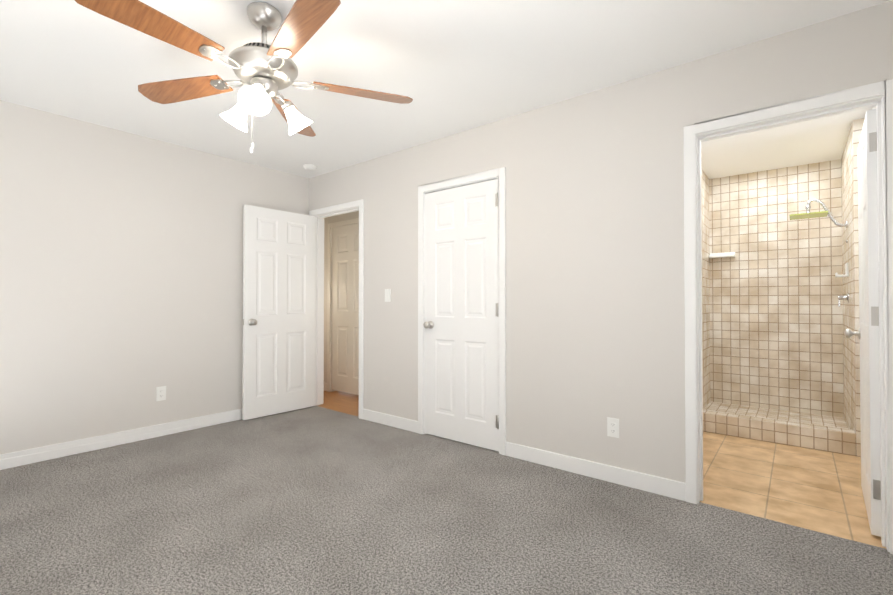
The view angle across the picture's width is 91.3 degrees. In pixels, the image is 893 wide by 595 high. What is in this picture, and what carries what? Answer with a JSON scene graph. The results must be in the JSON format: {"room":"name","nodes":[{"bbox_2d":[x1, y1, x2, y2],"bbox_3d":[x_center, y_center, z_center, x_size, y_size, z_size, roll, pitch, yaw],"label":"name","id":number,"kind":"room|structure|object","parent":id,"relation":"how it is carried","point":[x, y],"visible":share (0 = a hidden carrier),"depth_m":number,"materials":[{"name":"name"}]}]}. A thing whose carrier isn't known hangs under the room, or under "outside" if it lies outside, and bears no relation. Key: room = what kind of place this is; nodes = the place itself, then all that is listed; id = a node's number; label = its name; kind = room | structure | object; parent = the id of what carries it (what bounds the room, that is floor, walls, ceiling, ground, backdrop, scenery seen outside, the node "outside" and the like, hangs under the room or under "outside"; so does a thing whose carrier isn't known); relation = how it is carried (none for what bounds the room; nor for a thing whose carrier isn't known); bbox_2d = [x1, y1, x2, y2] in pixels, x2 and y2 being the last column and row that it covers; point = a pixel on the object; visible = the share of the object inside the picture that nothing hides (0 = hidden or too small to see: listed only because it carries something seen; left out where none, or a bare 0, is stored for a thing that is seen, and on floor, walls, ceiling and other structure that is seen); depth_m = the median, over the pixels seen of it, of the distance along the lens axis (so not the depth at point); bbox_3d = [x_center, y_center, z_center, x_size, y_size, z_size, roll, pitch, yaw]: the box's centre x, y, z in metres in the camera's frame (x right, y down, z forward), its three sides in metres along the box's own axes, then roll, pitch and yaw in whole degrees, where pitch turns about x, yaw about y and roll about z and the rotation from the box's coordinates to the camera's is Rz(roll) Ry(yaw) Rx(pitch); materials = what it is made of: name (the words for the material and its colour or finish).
{"room":"empty bedroom","nodes":[
{"label":"empty bedroom","id":0,"kind":"room"},
{"bbox_2d":[0,100,308,454],"bbox_3d":[-2.631,-0.081,3.364,0.120,2.440,3.520,-1,-1,39],"label":"wall","id":1,"kind":"structure","parent":0,"point":[121,276],"depth_m":3.36,"materials":[{"name":"white paint"}]},
{"bbox_2d":[0,409,241,469],"bbox_3d":[-2.531,1.089,3.364,0.028,0.100,3.374,-1,-1,39],"label":"baseboard","id":2,"kind":"structure","parent":1,"relation":"attached to","point":[34,455],"depth_m":3.32,"materials":[{"name":"white paint"}]},
{"bbox_2d":[156,386,165,400],"bbox_3d":[-2.352,0.792,3.599,0.008,0.115,0.070,-1,-1,39],"label":"outlet","id":3,"kind":"object","parent":1,"relation":"attached to","point":[161,393],"visible":1,"depth_m":3.60,"materials":[{"name":"white plastic"}]},
{"bbox_2d":[316,391,358,415],"bbox_3d":[-1.083,1.211,5.139,2.850,0.098,1.150,-1,-1,39],"label":"floor","id":4,"kind":"structure","parent":0,"point":[344,402],"depth_m":4.81,"materials":[{"name":"brown wood"}]},
{"bbox_2d":[0,0,890,178],"bbox_3d":[0.042,-1.355,3.012,4.746,0.140,6.300,-1,-1,39],"label":"ceiling","id":5,"kind":"structure","parent":0,"point":[450,67],"depth_m":2.47,"materials":[{"name":"white paint"}]},
{"bbox_2d":[75,0,412,153],"bbox_3d":[-0.853,-0.982,1.969,1.350,0.669,1.326,-1,-1,39],"label":"ceiling fan","id":6,"kind":"object","parent":5,"relation":"hanging from","point":[264,70],"visible":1,"depth_m":1.89,"materials":[{"name":"brown wood"}]},
{"bbox_2d":[303,164,317,170],"bbox_3d":[-1.336,-1.270,4.287,0.132,0.040,0.132,-1,-1,39],"label":"smoke detector","id":7,"kind":"object","parent":5,"relation":"attached to","point":[310,167],"visible":0.98,"depth_m":4.25,"materials":[{"name":"white plastic"}]},
{"bbox_2d":[0,406,892,594],"bbox_3d":[-0.820,1.173,1.912,4.746,0.100,3.550,-1,-1,39],"label":"floor carpet","id":8,"kind":"object","parent":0,"point":[315,500],"visible":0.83,"depth_m":2.13,"materials":[{"name":"grey carpet"}]},
{"bbox_2d":[309,0,892,482],"bbox_3d":[-0.052,-0.073,3.998,6.146,2.440,0.700,-1,-1,39],"label":"wall","id":9,"kind":"structure","parent":0,"point":[595,260],"depth_m":2.76,"materials":[{"name":"white paint"}]},
{"bbox_2d":[242,204,314,419],"bbox_3d":[-1.639,0.139,4.341,0.173,2.000,0.758,-1,-1,40],"label":"entry door","id":10,"kind":"structure","parent":9,"relation":"in","point":[278,375],"depth_m":4.29,"materials":[{"name":"white paint"}]},
{"bbox_2d":[309,199,363,418],"bbox_3d":[-1.086,0.110,4.455,0.872,2.084,0.152,-1,-1,39],"label":"trim","id":11,"kind":"structure","parent":9,"relation":"attached to","point":[320,214],"depth_m":4.66,"materials":[{"name":"white paint"}]},
{"bbox_2d":[327,218,358,391],"bbox_3d":[-1.101,0.118,5.201,0.862,2.084,0.136,-1,-1,39],"label":"trim","id":12,"kind":"structure","parent":9,"relation":"attached to","point":[329,300],"depth_m":5.39,"materials":[{"name":"beige paint"}]},
{"bbox_2d":[331,224,358,394],"bbox_3d":[-1.142,0.135,5.149,0.735,2.000,0.104,-1,-1,39],"label":"hall door","id":13,"kind":"structure","parent":9,"relation":"in","point":[345,309],"depth_m":5.22,"materials":[{"name":"beige paint"}]},
{"bbox_2d":[385,289,390,301],"bbox_3d":[-0.531,-0.019,3.926,0.070,0.115,0.011,-1,-1,39],"label":"light switch","id":14,"kind":"object","parent":9,"relation":"attached to","point":[387,295],"visible":1,"depth_m":3.92,"materials":[{"name":"white plastic"}]},
{"bbox_2d":[363,409,417,432],"bbox_3d":[-0.511,1.096,3.897,0.708,0.100,0.013,-1,-1,39],"label":"baseboard","id":15,"kind":"structure","parent":9,"relation":"attached to","point":[378,417],"depth_m":3.87,"materials":[{"name":"white paint"}]},
{"bbox_2d":[423,179,498,450],"bbox_3d":[0.112,0.128,3.439,0.725,2.000,0.173,-1,-1,39],"label":"closet door","id":16,"kind":"structure","parent":9,"relation":"in","point":[461,324],"depth_m":3.40,"materials":[{"name":"white paint"}]},
{"bbox_2d":[418,167,505,455],"bbox_3d":[0.133,0.099,3.465,0.852,2.084,0.136,-1,-1,39],"label":"trim","id":17,"kind":"structure","parent":9,"relation":"attached to","point":[499,174],"depth_m":3.28,"materials":[{"name":"white paint"}]},
{"bbox_2d":[506,442,685,500],"bbox_3d":[0.878,1.083,2.779,1.153,0.100,0.013,-1,-1,39],"label":"baseboard","id":18,"kind":"structure","parent":9,"relation":"attached to","point":[674,489],"depth_m":2.70,"materials":[{"name":"white paint"}]},
{"bbox_2d":[607,417,618,437],"bbox_3d":[1.020,0.797,2.671,0.070,0.115,0.008,-1,-1,39],"label":"outlet","id":19,"kind":"object","parent":9,"relation":"attached to","point":[612,427],"visible":1,"depth_m":2.67,"materials":[{"name":"white plastic"}]},
{"bbox_2d":[683,79,892,553],"bbox_3d":[1.695,0.084,2.208,0.852,2.084,0.136,-1,-1,39],"label":"trim","id":20,"kind":"structure","parent":9,"relation":"attached to","point":[878,96],"depth_m":2.15,"materials":[{"name":"white paint"}]},
{"bbox_2d":[844,109,880,536],"bbox_3d":[2.241,0.116,2.319,0.173,2.000,0.737,-1,-1,41],"label":"bathroom door","id":21,"kind":"structure","parent":9,"relation":"in","point":[867,333],"depth_m":2.06,"materials":[{"name":"white paint"}]},
{"bbox_2d":[701,169,712,408],"bbox_3d":[2.006,-0.066,3.754,0.120,2.420,2.660,-1,-1,39],"label":"wall","id":22,"kind":"structure","parent":0,"point":[706,191],"depth_m":4.53,"materials":[{"name":"beige tile"}]},
{"bbox_2d":[709,160,840,416],"bbox_3d":[3.282,-0.059,4.358,1.110,2.420,0.120,-1,-1,39],"label":"wall","id":23,"kind":"structure","parent":0,"point":[777,321],"depth_m":4.30,"materials":[{"name":"beige tile"}]},
{"bbox_2d":[709,252,734,257],"bbox_3d":[2.876,-0.446,4.557,0.226,0.053,0.085,-1,-1,39],"label":"shelf","id":24,"kind":"object","parent":23,"relation":"attached to","point":[722,255],"visible":1,"depth_m":4.55,"materials":[{"name":"white ceramic"}]},
{"bbox_2d":[700,432,885,548],"bbox_3d":[2.085,1.185,2.835,1.376,0.098,1.530,-1,-1,39],"label":"floor","id":25,"kind":"structure","parent":0,"point":[814,490],"depth_m":2.65,"materials":[{"name":"beige tile"}]},
{"bbox_2d":[837,107,875,456],"bbox_3d":[2.952,-0.075,2.993,0.206,2.420,2.660,-1,-1,39],"label":"wall","id":26,"kind":"structure","parent":0,"point":[847,166],"depth_m":3.38,"materials":[{"name":"beige tile"}]},
{"bbox_2d":[703,410,855,455],"bbox_3d":[2.569,1.067,3.506,1.048,0.172,0.120,-1,-1,39],"label":"sill","id":27,"kind":"structure","parent":26,"relation":"attached to","point":[822,438],"depth_m":3.40,"materials":[{"name":"tile"}]},
{"bbox_2d":[789,198,846,227],"bbox_3d":[3.142,-0.705,3.695,0.372,0.279,0.250,-1,-1,39],"label":"shower head","id":28,"kind":"object","parent":26,"relation":"attached to","point":[807,214],"visible":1,"depth_m":3.68},
{"bbox_2d":[835,263,848,276],"bbox_3d":[3.236,-0.223,3.575,0.079,0.110,0.120,-1,-1,39],"label":"soap dish","id":29,"kind":"object","parent":26,"relation":"attached to","point":[846,270],"visible":1,"depth_m":3.52,"materials":[{"name":"white ceramic"}]},
{"bbox_2d":[838,292,848,306],"bbox_3d":[3.229,0.017,3.552,0.064,0.119,0.089,-1,-1,39],"label":"shower valve","id":30,"kind":"object","parent":26,"relation":"attached to","point":[845,297],"visible":1,"depth_m":3.54,"materials":[{"name":"silver metal"}]},
{"label":"outside","id":31,"kind":"structure","parent":0,"visible":0},
{"bbox_2d":[703,401,847,428],"bbox_3d":[2.892,1.171,3.907,1.050,0.150,1.050,-1,-1,39],"label":"pan","id":32,"kind":"object","parent":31,"point":[810,418],"visible":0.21,"depth_m":4.09,"materials":[{"name":"tile"}]}
]}

